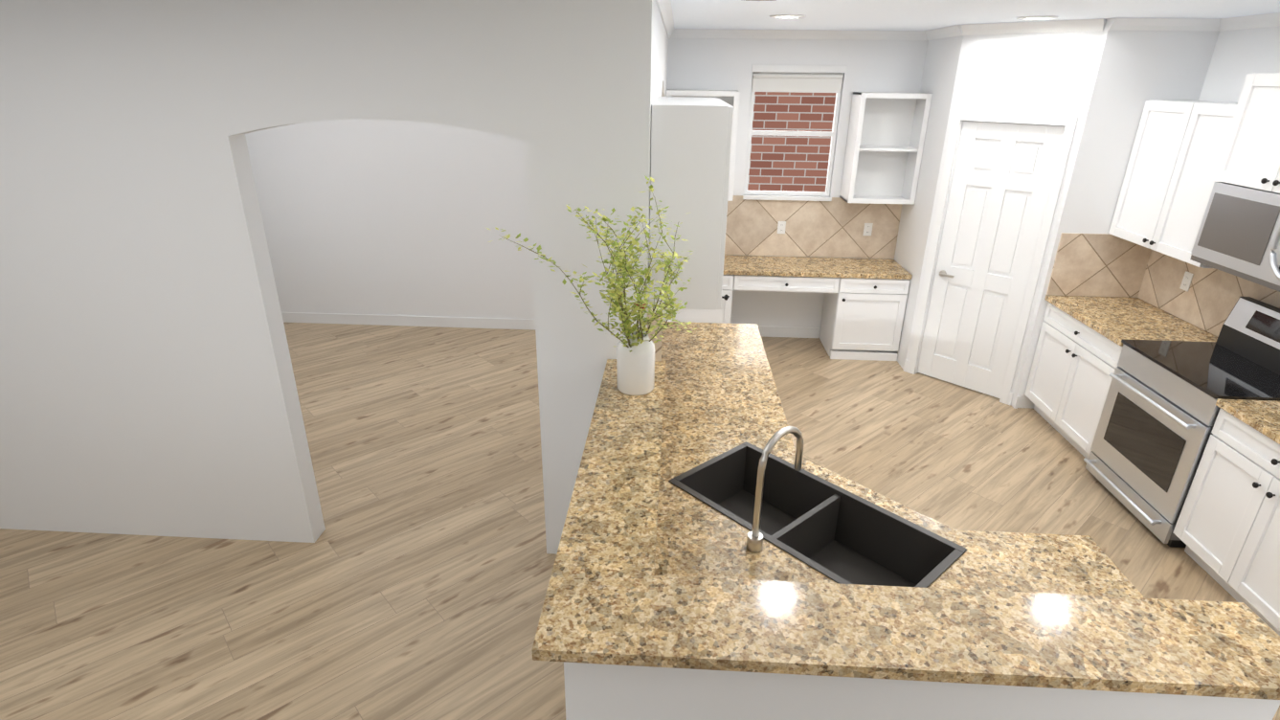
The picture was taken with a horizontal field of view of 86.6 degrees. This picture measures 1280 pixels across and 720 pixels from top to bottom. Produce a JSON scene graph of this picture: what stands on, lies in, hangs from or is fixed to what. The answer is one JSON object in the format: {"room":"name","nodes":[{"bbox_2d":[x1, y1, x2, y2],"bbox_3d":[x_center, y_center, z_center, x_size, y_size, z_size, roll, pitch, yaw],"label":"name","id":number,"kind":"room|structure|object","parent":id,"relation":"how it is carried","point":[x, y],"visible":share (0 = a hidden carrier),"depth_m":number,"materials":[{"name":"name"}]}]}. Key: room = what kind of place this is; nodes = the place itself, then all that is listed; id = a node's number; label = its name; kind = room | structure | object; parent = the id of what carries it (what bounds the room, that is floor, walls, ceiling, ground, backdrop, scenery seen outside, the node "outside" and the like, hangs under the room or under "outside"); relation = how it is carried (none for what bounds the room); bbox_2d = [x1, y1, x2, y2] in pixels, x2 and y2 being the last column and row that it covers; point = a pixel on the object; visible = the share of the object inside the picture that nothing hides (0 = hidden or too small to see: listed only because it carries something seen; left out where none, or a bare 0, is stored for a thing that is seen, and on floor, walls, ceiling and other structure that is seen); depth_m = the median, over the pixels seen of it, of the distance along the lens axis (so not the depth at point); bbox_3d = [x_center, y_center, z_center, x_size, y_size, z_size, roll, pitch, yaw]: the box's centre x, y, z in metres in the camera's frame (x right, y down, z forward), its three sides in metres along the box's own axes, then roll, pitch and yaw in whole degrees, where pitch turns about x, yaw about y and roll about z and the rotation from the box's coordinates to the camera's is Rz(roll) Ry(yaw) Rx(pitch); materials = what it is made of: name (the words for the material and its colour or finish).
{"room":"kitchen","nodes":[
{"label":"kitchen","id":0,"kind":"room"},
{"bbox_2d":[0,322,1279,719],"bbox_3d":[-0.560,1.444,2.656,8.400,0.050,9.200,2,23,3],"label":"floor","id":1,"kind":"structure","parent":0,"point":[412,583],"depth_m":3.61,"materials":[{"name":"brown wood"}]},
{"bbox_2d":[660,254,912,360],"bbox_3d":[1.259,-0.486,6.216,2.129,0.800,0.568,2,23,3],"label":"desk unit","id":2,"kind":"object","parent":1,"relation":"on","point":[864,303],"visible":0.62,"depth_m":5.95,"materials":[{"name":"white paint"}]},
{"bbox_2d":[666,425,995,597],"bbox_3d":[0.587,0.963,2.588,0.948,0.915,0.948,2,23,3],"label":"sink","id":3,"kind":"object","parent":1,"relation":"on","point":[747,490],"depth_m":2.44,"materials":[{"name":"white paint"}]},
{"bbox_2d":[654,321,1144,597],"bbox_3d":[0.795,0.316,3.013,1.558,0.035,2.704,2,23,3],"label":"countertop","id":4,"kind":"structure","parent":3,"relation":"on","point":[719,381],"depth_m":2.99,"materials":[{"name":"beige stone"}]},
{"bbox_2d":[1024,302,1122,459],"bbox_3d":[3.229,0.156,4.642,0.617,0.875,0.916,2,23,3],"label":"base cabinet","id":5,"kind":"object","parent":1,"relation":"on","point":[1069,380],"depth_m":4.61,"materials":[{"name":"white paint"}]},
{"bbox_2d":[1044,294,1217,348],"bbox_3d":[3.222,-0.264,4.468,0.643,0.035,0.921,2,23,3],"label":"countertop","id":6,"kind":"structure","parent":5,"relation":"on","point":[1117,319],"depth_m":4.42,"materials":[{"name":"beige stone"}]},
{"bbox_2d":[1083,296,1279,547],"bbox_3d":[3.134,0.328,3.795,0.671,1.210,0.776,2,23,3],"label":"range","id":7,"kind":"object","parent":1,"relation":"on","point":[1160,410],"visible":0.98,"depth_m":3.75,"materials":[{"name":"silver metal"}]},
{"bbox_2d":[1172,405,1279,632],"bbox_3d":[3.135,0.800,3.101,0.617,0.875,0.852,2,23,3],"label":"base cabinet","id":8,"kind":"object","parent":1,"relation":"on","point":[1226,530],"depth_m":3.22,"materials":[{"name":"white paint"}]},
{"bbox_2d":[1215,398,1279,444],"bbox_3d":[3.085,0.680,2.210,0.643,0.035,2.413,2,23,3],"label":"countertop","id":9,"kind":"structure","parent":8,"relation":"on","point":[1263,416],"depth_m":3.20,"materials":[{"name":"beige stone"}]},
{"bbox_2d":[0,0,1279,719],"bbox_3d":[-0.565,0.171,2.135,8.200,2.700,9.060,2,23,3],"label":"wall","id":10,"kind":"structure","parent":0,"point":[198,198],"depth_m":2.97,"materials":[{"name":"white paint"}]},
{"bbox_2d":[281,312,535,329],"bbox_3d":[-2.111,-0.384,6.776,4.400,0.105,0.013,2,23,3],"label":"baseboard","id":11,"kind":"structure","parent":10,"relation":"attached to","point":[287,317],"depth_m":6.78,"materials":[{"name":"white paint"}]},
{"bbox_2d":[486,175,696,395],"bbox_3d":[-0.134,-0.260,2.611,0.710,0.880,0.714,2,23,3],"label":"vase","id":12,"kind":"object","parent":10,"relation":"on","point":[636,361],"visible":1,"depth_m":2.57,"materials":[{"name":"white ceramic"}]},
{"bbox_2d":[647,308,662,360],"bbox_3d":[0.036,0.053,2.989,0.030,0.448,2.780,2,23,3],"label":"tile backsplash","id":13,"kind":"structure","parent":10,"relation":"attached to","point":[658,345],"depth_m":3.07,"materials":[{"name":"stone"}]},
{"bbox_2d":[655,0,675,38],"bbox_3d":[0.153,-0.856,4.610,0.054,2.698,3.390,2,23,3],"label":"crown molding","id":14,"kind":"structure","parent":10,"relation":"attached to","point":[664,7],"depth_m":3.97,"materials":[{"name":"white paint"}]},
{"bbox_2d":[648,96,733,310],"bbox_3d":[0.255,-0.846,3.435,0.362,0.870,1.107,2,23,3],"label":"upper cabinet","id":15,"kind":"object","parent":10,"relation":"attached to","point":[690,148],"visible":1,"depth_m":2.90,"materials":[{"name":"white paint"}]},
{"bbox_2d":[666,89,739,201],"bbox_3d":[0.515,-1.846,5.840,0.592,0.878,0.315,2,23,3],"label":"shelf unit","id":16,"kind":"object","parent":10,"relation":"attached to","point":[730,98],"visible":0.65,"depth_m":5.62,"materials":[{"name":"white paint"}]},
{"bbox_2d":[742,64,847,201],"bbox_3d":[1.330,-1.968,5.930,0.786,1.115,0.110,2,23,3],"label":"window","id":17,"kind":"structure","parent":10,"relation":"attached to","point":[809,78],"depth_m":5.79,"materials":[{"name":"white paint"}]},
{"bbox_2d":[724,195,902,258],"bbox_3d":[1.282,-1.221,6.223,2.134,0.547,0.010,2,23,3],"label":"tile backsplash","id":18,"kind":"structure","parent":10,"relation":"attached to","point":[834,228],"depth_m":6.21,"materials":[{"name":"tile"}]},
{"bbox_2d":[777,221,785,233],"bbox_3d":[1.295,-1.212,6.215,0.072,0.115,0.008,2,23,3],"label":"outlet","id":19,"kind":"object","parent":18,"relation":"attached to","point":[781,225],"visible":1,"depth_m":6.21,"materials":[{"name":"white plastic"}]},
{"bbox_2d":[862,223,873,235],"bbox_3d":[2.073,-1.187,6.178,0.072,0.115,0.008,2,23,3],"label":"outlet","id":20,"kind":"object","parent":18,"relation":"attached to","point":[867,229],"visible":1,"depth_m":6.18,"materials":[{"name":"white plastic"}]},
{"bbox_2d":[839,91,932,204],"bbox_3d":[2.067,-1.796,5.766,0.557,0.878,0.315,2,23,3],"label":"shelf unit","id":21,"kind":"object","parent":10,"relation":"attached to","point":[885,143],"visible":1,"depth_m":5.82,"materials":[{"name":"white paint"}]},
{"bbox_2d":[675,17,1219,408],"bbox_3d":[1.897,-1.171,5.413,3.300,2.698,1.474,2,23,3],"label":"molding","id":22,"kind":"structure","parent":10,"relation":"attached to","point":[1118,23],"depth_m":5.22,"materials":[{"name":"white paint"}]},
{"bbox_2d":[906,111,1077,404],"bbox_3d":[2.637,-0.764,5.210,0.125,2.119,0.826,-19,30,-39],"label":"pantry door","id":23,"kind":"structure","parent":10,"relation":"in","point":[1005,181],"depth_m":5.15,"materials":[{"name":"white paint"}]},
{"bbox_2d":[1046,232,1148,297],"bbox_3d":[3.243,-0.665,4.795,0.623,0.448,0.010,2,23,3],"label":"tile backsplash","id":24,"kind":"structure","parent":10,"relation":"attached to","point":[1098,264],"depth_m":4.79,"materials":[{"name":"tile"}]},
{"bbox_2d":[1108,99,1231,268],"bbox_3d":[3.389,-1.095,4.119,0.327,0.870,0.899,2,23,3],"label":"upper cabinet","id":25,"kind":"object","parent":10,"relation":"attached to","point":[1185,156],"depth_m":4.14,"materials":[{"name":"white paint"}]},
{"bbox_2d":[1137,248,1279,336],"bbox_3d":[3.445,0.190,2.758,0.010,0.448,4.400,2,23,3],"label":"tile backsplash","id":26,"kind":"structure","parent":10,"relation":"attached to","point":[1212,294],"depth_m":4.30,"materials":[{"name":"tile"}]},
{"bbox_2d":[1179,270,1193,291],"bbox_3d":[3.534,-0.508,4.393,0.008,0.115,0.072,2,23,3],"label":"outlet","id":27,"kind":"object","parent":26,"relation":"attached to","point":[1186,280],"visible":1,"depth_m":4.39,"materials":[{"name":"white plastic"}]},
{"bbox_2d":[1208,72,1279,193],"bbox_3d":[3.300,-1.063,3.212,0.417,0.540,0.802,2,23,3],"label":"upper cabinet","id":28,"kind":"object","parent":10,"relation":"attached to","point":[1248,153],"depth_m":3.45,"materials":[{"name":"white paint"}]},
{"bbox_2d":[1190,181,1279,291],"bbox_3d":[3.276,-0.613,3.401,0.452,0.430,0.771,2,23,3],"label":"microwave","id":29,"kind":"object","parent":28,"relation":"attached to","point":[1239,234],"visible":0.98,"depth_m":3.49,"materials":[{"name":"silver metal"}]},
{"bbox_2d":[1215,12,1279,31],"bbox_3d":[3.357,-0.643,0.787,0.054,0.066,7.400,2,23,3],"label":"crown molding","id":30,"kind":"structure","parent":10,"relation":"attached to","point":[1272,19],"depth_m":3.95,"materials":[{"name":"white paint"}]},
{"bbox_2d":[671,0,1279,30],"bbox_3d":[-0.530,-1.093,1.594,8.400,0.050,9.200,2,23,3],"label":"ceiling","id":31,"kind":"structure","parent":0,"point":[873,14],"depth_m":3.93,"materials":[{"name":"white paint"}]},
{"bbox_2d":[745,0,776,0],"bbox_3d":[0.580,-1.731,3.236,0.170,0.016,0.280,2,23,3],"label":"ceiling vent","id":32,"kind":"object","parent":31,"relation":"in","point":[760,0],"visible":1,"depth_m":3.33,"materials":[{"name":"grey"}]},
{"bbox_2d":[768,14,806,18],"bbox_3d":[0.935,-2.178,4.308,0.232,0.012,0.232,2,23,3],"label":"recessed light","id":33,"kind":"object","parent":31,"relation":"in","point":[787,15],"visible":1,"depth_m":4.25,"materials":[{"name":"white"}]},
{"bbox_2d":[1016,15,1058,20],"bbox_3d":[2.455,-2.114,4.199,0.232,0.012,0.232,2,23,3],"label":"recessed light","id":34,"kind":"object","parent":31,"relation":"in","point":[1037,17],"visible":1,"depth_m":4.14,"materials":[{"name":"white"}]},
{"label":"outside","id":35,"kind":"structure","parent":0,"visible":0},
{"bbox_2d":[747,71,836,191],"bbox_3d":[1.370,-2.004,6.737,3.170,3.200,0.050,2,23,3],"label":"brick wall","id":36,"kind":"structure","parent":35,"point":[790,163],"depth_m":6.66,"materials":[{"name":"red brick"}]}
]}

